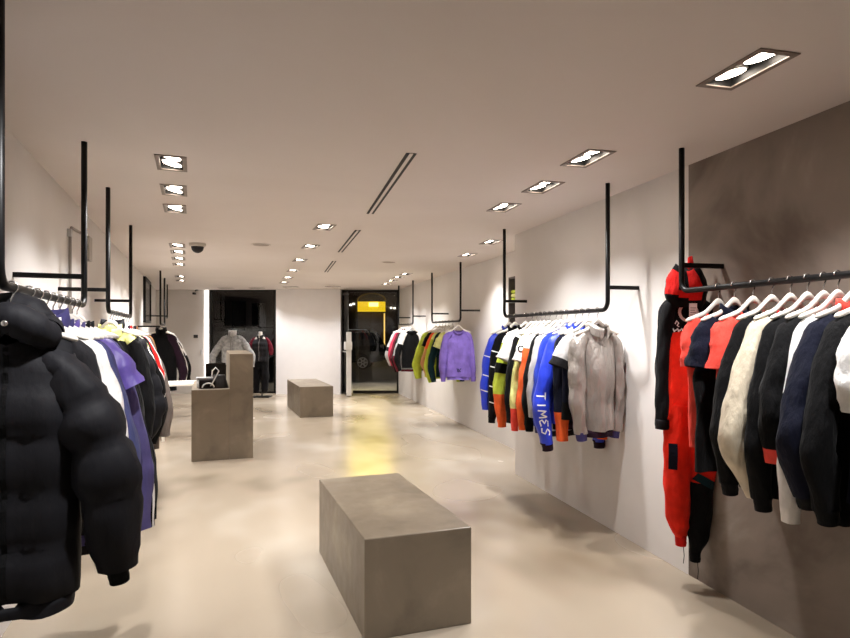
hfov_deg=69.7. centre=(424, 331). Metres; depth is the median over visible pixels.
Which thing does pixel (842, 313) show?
clothes hanger
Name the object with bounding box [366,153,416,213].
ceiling vent
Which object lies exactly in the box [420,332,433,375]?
long sleeve top
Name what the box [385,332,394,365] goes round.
long sleeve top
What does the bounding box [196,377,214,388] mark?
printer
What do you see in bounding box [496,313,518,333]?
clothes hanger
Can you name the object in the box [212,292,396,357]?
building
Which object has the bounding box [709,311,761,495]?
sweatshirt
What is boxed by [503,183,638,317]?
rail
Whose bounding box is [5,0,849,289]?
ceiling
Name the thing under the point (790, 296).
clothes hanger
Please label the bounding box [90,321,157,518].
coat
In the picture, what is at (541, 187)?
recessed light
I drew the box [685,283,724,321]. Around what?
clothes hanger
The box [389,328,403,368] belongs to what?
jacket
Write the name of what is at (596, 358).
jacket
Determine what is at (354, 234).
ceiling vent
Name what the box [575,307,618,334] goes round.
clothes hanger
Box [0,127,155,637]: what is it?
wall
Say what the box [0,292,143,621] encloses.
puffer jacket
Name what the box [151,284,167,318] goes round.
rail
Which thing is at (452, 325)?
clothes hanger
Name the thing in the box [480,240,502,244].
recessed light
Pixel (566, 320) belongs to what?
clothes hanger
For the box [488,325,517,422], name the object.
jacket
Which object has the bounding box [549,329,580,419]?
t-shirt
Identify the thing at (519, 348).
t-shirt
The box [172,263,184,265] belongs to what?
recessed light
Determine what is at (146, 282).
wall panel
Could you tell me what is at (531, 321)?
clothes hanger
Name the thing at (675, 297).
hood
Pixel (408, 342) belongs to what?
jacket
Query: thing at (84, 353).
jacket
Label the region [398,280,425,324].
rail
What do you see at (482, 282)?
wall
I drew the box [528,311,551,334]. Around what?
clothes hanger
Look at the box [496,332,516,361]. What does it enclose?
t-shirt
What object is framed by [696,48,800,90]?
recessed light
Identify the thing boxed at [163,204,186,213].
recessed light
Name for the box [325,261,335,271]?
ceiling vent
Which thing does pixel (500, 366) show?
jacket
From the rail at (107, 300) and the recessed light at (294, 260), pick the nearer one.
the rail at (107, 300)
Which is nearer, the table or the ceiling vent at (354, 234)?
the ceiling vent at (354, 234)
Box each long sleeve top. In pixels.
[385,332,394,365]
[388,332,396,365]
[412,330,431,378]
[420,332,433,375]
[424,332,460,382]
[504,334,522,422]
[510,334,523,430]
[526,334,574,436]
[717,310,779,498]
[776,308,826,524]
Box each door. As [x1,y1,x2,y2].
[184,309,202,392]
[342,290,397,392]
[342,292,351,395]
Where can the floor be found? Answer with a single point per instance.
(231, 550)
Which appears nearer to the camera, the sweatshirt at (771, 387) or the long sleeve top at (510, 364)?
the sweatshirt at (771, 387)
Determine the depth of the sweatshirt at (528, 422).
5.24 m
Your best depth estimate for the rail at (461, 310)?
10.15 m
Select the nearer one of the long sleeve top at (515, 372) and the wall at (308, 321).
the long sleeve top at (515, 372)
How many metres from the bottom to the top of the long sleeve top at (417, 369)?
0.878 m
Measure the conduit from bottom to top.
1.472 m
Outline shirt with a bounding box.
[74,319,144,389]
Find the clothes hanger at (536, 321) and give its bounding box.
[516,312,537,334]
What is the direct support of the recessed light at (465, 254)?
in the ceiling
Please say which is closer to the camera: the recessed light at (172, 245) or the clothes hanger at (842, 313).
the clothes hanger at (842, 313)
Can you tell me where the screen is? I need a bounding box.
[205,363,225,376]
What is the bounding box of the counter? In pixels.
[191,350,252,461]
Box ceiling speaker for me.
[251,243,270,245]
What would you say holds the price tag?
hanging from the jumpsuit
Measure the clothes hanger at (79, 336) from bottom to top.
0.215 m
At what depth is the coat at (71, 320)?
2.84 m
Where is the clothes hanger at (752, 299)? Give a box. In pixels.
[718,279,767,320]
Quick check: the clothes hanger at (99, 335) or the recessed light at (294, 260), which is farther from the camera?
the recessed light at (294, 260)
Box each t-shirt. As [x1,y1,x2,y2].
[422,332,430,346]
[433,330,457,348]
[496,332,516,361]
[512,334,528,361]
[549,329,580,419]
[680,313,708,447]
[705,312,762,376]
[834,326,849,503]
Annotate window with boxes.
[209,290,275,392]
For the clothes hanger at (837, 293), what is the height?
0.215 m
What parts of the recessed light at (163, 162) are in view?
bulb, bulb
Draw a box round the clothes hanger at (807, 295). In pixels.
[769,273,820,319]
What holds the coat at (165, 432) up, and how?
hanging from the clothes hanger
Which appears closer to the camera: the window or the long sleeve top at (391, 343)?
the long sleeve top at (391, 343)
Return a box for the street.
[216,358,396,382]
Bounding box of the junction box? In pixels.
[87,236,91,261]
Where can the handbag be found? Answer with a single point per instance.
(220, 380)
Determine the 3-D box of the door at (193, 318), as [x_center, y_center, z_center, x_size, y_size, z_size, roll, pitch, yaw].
[-6.028,0.490,15.875,0.508,2.180,0.050,0,0,0]
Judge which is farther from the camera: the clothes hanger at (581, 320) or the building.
the building
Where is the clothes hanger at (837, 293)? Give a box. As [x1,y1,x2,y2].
[798,270,849,318]
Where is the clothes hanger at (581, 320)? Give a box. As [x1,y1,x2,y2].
[558,308,584,334]
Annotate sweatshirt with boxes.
[428,332,464,381]
[439,330,475,381]
[521,324,556,431]
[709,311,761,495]
[744,310,796,512]
[758,309,811,463]
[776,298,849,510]
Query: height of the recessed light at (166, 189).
0.126 m
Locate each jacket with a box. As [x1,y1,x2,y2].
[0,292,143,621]
[52,308,140,537]
[59,317,128,545]
[71,339,101,535]
[98,324,155,436]
[100,319,166,439]
[130,325,164,379]
[138,336,165,396]
[150,327,187,390]
[166,327,188,376]
[175,335,190,379]
[209,330,254,366]
[249,334,273,361]
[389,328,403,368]
[391,328,405,371]
[392,329,412,371]
[394,331,422,370]
[480,325,515,409]
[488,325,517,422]
[493,325,524,427]
[516,324,548,429]
[531,324,564,432]
[532,323,604,451]
[553,323,606,441]
[684,303,749,472]
[799,313,849,526]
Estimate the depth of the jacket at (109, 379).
2.54 m
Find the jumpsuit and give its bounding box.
[655,256,715,578]
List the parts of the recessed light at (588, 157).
bulb, bulb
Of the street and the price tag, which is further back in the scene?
the street
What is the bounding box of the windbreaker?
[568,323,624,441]
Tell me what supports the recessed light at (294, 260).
in the ceiling
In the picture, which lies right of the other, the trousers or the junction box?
the trousers
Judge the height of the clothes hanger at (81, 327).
0.215 m
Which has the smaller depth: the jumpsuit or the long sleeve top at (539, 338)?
the jumpsuit
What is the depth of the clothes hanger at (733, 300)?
3.22 m
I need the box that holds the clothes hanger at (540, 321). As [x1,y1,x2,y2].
[519,311,541,334]
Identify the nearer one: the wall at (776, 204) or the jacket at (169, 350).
the wall at (776, 204)
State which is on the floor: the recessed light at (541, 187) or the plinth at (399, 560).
the plinth at (399, 560)
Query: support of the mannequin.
on the floor
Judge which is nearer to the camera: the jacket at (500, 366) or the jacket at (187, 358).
the jacket at (500, 366)
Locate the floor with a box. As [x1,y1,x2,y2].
[1,392,796,637]
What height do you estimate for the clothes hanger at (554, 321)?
0.215 m
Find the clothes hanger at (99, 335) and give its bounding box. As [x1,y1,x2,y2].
[51,292,103,338]
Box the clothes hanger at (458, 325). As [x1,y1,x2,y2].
[446,319,470,332]
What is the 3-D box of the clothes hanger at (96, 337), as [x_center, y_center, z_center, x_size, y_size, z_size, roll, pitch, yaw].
[-1.631,-0.073,2.623,0.410,0.215,0.026,0,0,-21]
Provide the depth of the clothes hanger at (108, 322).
4.76 m
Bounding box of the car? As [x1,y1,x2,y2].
[349,329,385,369]
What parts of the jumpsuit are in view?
leg, leg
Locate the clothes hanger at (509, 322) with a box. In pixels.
[491,314,511,333]
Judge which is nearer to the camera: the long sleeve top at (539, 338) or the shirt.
the shirt
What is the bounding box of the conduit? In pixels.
[67,226,80,313]
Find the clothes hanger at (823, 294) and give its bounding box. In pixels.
[785,271,835,318]
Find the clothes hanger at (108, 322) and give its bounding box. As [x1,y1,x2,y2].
[100,309,138,335]
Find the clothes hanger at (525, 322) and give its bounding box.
[506,313,527,333]
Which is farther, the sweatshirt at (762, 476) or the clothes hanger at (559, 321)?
the clothes hanger at (559, 321)
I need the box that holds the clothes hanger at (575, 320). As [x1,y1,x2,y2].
[552,309,577,334]
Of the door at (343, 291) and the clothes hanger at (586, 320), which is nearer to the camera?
the clothes hanger at (586, 320)
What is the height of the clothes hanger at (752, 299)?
0.215 m
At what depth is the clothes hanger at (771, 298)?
2.97 m
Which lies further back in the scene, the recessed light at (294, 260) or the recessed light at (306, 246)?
the recessed light at (294, 260)
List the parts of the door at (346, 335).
pane, lock plate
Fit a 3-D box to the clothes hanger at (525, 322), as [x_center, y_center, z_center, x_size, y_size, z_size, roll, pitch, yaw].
[0.987,-0.083,5.970,0.410,0.215,0.026,0,0,-14]
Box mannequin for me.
[253,332,271,397]
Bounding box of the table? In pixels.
[161,380,196,440]
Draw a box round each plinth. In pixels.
[287,379,332,417]
[319,473,470,637]
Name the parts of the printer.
lid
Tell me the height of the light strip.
2.630 m
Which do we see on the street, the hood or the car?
the car
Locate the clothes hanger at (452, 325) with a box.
[440,320,459,332]
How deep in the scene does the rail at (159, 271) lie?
10.92 m
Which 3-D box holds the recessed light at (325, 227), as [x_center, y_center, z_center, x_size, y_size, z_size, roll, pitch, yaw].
[-1.055,-1.157,6.391,0.188,0.126,0.374,0,0,-20]
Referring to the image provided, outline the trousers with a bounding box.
[253,361,269,392]
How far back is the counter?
7.66 m
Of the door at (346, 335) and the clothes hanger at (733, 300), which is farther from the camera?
the door at (346, 335)
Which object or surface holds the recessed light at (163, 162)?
in the ceiling
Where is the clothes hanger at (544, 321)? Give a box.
[523,311,549,334]
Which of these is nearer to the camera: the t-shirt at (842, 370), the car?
the t-shirt at (842, 370)
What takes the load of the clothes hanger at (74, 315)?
hanging from the rail at (5, 285)
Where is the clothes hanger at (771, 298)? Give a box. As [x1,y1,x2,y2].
[736,277,786,319]
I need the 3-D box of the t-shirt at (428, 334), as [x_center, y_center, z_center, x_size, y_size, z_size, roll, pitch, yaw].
[0.228,0.378,10.796,0.612,0.833,0.134,0,0,-14]
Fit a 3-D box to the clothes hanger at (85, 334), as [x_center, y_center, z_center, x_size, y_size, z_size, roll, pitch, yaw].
[-1.578,-0.073,2.483,0.410,0.215,0.026,0,0,-21]
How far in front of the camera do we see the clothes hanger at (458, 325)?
9.71 m
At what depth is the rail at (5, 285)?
2.29 m
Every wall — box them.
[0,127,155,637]
[156,290,208,392]
[276,289,341,393]
[398,251,514,449]
[515,101,849,637]
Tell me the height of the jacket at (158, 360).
0.760 m
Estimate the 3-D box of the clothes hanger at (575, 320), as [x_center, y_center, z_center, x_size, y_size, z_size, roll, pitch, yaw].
[1.231,-0.083,5.000,0.410,0.215,0.026,0,0,-14]
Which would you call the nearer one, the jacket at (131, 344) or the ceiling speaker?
the jacket at (131, 344)
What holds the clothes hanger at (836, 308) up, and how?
hanging from the rail at (682, 265)
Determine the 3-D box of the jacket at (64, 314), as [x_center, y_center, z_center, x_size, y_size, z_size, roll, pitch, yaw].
[-1.600,0.393,2.635,0.678,1.002,0.160,0,0,-21]
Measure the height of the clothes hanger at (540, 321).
0.215 m
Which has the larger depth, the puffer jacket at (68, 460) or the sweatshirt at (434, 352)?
the sweatshirt at (434, 352)
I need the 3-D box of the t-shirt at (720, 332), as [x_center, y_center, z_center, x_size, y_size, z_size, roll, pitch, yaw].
[1.657,0.279,3.105,0.530,0.774,0.129,0,0,-14]
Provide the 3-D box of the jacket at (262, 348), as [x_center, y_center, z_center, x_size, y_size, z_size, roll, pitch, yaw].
[-4.015,0.386,14.889,0.645,0.679,0.317,0,0,0]
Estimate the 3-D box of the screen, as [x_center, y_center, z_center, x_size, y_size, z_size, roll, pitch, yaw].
[-2.811,0.565,8.189,0.236,0.300,0.139,0,0,-3]
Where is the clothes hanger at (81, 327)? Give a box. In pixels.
[58,294,107,338]
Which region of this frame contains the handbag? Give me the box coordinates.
[210,367,228,387]
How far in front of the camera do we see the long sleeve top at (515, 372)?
5.55 m
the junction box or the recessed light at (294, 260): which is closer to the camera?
the junction box
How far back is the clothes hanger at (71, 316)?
3.07 m
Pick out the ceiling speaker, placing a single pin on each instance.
(253, 244)
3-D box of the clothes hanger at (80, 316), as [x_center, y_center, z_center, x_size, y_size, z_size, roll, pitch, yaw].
[-1.892,-0.073,3.316,0.410,0.215,0.026,0,0,-21]
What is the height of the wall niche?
0.680 m
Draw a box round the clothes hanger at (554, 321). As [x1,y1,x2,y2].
[534,310,557,334]
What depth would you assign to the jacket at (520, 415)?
5.37 m
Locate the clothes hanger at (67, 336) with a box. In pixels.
[8,280,77,341]
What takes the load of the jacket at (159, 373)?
hanging from the clothes hanger
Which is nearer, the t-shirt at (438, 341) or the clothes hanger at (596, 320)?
the clothes hanger at (596, 320)
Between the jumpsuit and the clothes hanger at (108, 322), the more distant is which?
the clothes hanger at (108, 322)
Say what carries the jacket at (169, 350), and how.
hanging from the clothes hanger
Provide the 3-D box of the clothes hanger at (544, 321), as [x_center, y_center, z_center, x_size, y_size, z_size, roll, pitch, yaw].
[1.089,-0.083,5.562,0.410,0.215,0.026,0,0,-14]
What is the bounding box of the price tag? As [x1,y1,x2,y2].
[689,303,696,316]
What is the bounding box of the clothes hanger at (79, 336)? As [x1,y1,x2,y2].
[25,285,88,340]
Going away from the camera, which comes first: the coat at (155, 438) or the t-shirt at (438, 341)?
the coat at (155, 438)
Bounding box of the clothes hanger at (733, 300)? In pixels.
[701,281,746,320]
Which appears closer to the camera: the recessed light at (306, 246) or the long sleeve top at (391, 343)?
the recessed light at (306, 246)
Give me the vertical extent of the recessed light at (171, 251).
0.126 m
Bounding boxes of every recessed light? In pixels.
[154,154,186,171]
[160,184,186,196]
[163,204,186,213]
[169,243,184,247]
[170,250,184,253]
[171,257,184,259]
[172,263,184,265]
[292,259,307,261]
[302,244,319,248]
[312,224,335,230]
[457,253,476,256]
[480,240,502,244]
[486,203,520,212]
[521,180,564,193]
[560,149,615,167]
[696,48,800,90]
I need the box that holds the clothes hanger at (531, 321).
[512,312,532,333]
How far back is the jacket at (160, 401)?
4.96 m
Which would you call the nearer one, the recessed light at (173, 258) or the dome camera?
the dome camera
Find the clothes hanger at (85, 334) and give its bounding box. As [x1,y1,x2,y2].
[35,288,93,339]
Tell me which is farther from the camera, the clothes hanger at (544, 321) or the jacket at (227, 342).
the jacket at (227, 342)
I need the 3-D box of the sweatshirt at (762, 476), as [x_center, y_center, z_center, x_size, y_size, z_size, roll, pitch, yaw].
[1.710,0.346,2.785,0.608,0.909,0.145,0,0,-14]
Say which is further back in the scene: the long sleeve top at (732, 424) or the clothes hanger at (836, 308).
the long sleeve top at (732, 424)
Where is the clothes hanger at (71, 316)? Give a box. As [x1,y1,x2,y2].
[65,296,111,338]
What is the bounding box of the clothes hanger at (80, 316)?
[76,299,118,337]
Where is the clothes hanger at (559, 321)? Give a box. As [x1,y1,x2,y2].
[539,310,562,334]
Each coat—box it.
[69,319,142,465]
[81,322,153,555]
[84,321,155,526]
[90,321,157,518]
[128,325,167,445]
[132,327,172,449]
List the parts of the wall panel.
panel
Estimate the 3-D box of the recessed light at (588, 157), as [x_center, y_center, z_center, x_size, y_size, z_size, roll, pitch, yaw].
[1.026,-1.157,3.863,0.188,0.126,0.374,0,0,-14]
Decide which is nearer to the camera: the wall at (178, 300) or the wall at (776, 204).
the wall at (776, 204)
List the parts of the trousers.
leg, leg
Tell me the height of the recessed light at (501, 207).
0.126 m
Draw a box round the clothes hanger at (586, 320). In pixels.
[564,308,591,334]
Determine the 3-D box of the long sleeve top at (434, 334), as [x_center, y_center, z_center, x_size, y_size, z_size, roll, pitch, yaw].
[0.300,0.413,10.433,0.670,0.902,0.142,0,0,-14]
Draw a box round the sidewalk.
[259,383,396,391]
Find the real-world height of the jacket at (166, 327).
1.022 m
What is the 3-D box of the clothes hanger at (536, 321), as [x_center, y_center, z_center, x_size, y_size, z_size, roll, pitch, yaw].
[1.046,-0.083,5.737,0.410,0.215,0.026,0,0,-14]
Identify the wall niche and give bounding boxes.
[509,276,514,325]
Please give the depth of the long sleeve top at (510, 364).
5.63 m
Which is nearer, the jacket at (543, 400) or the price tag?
the price tag
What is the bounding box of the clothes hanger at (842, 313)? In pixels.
[834,307,849,317]
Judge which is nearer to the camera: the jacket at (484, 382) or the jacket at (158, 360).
the jacket at (158, 360)
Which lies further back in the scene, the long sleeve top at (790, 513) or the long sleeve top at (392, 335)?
the long sleeve top at (392, 335)
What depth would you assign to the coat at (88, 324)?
3.29 m
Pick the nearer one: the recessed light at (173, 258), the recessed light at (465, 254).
the recessed light at (465, 254)
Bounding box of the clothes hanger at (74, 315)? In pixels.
[71,298,115,337]
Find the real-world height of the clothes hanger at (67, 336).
0.215 m
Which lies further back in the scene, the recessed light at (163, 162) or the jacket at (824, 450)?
the recessed light at (163, 162)
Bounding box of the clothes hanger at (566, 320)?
[544,309,569,334]
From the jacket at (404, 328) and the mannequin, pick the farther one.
the mannequin
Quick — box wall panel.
[143,276,150,322]
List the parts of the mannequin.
plate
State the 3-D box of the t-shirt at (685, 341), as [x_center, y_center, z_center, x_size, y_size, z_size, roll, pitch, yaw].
[1.605,0.257,3.350,0.482,0.730,0.125,0,0,-14]
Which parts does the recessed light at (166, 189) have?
bulb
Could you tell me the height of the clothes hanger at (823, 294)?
0.215 m
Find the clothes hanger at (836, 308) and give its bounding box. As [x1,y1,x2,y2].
[814,291,849,318]
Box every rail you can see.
[0,0,86,307]
[58,187,131,317]
[138,271,164,326]
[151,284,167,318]
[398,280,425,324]
[431,262,479,322]
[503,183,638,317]
[679,148,849,292]
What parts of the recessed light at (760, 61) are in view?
bulb, bulb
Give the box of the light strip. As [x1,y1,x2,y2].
[205,290,208,362]
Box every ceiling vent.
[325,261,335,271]
[338,230,360,252]
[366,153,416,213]
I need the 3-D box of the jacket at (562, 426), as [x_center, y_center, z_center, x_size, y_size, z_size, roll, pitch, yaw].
[1.252,0.396,4.888,0.490,0.935,0.138,0,0,-14]
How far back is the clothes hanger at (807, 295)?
2.77 m
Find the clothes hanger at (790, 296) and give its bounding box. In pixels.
[753,275,804,319]
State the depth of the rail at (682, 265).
3.60 m
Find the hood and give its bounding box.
[664,264,707,307]
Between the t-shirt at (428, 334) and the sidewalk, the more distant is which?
the sidewalk
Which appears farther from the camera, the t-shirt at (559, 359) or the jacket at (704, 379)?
the t-shirt at (559, 359)
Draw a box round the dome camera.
[189,242,205,252]
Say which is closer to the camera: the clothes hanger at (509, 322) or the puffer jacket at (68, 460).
the puffer jacket at (68, 460)
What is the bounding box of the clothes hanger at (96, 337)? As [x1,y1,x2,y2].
[44,290,99,339]
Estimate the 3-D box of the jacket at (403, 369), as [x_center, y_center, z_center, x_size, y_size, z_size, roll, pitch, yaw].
[-0.394,0.382,13.318,0.655,0.962,0.176,0,0,-14]
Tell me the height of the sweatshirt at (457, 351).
0.825 m
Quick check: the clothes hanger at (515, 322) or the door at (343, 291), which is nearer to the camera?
the clothes hanger at (515, 322)

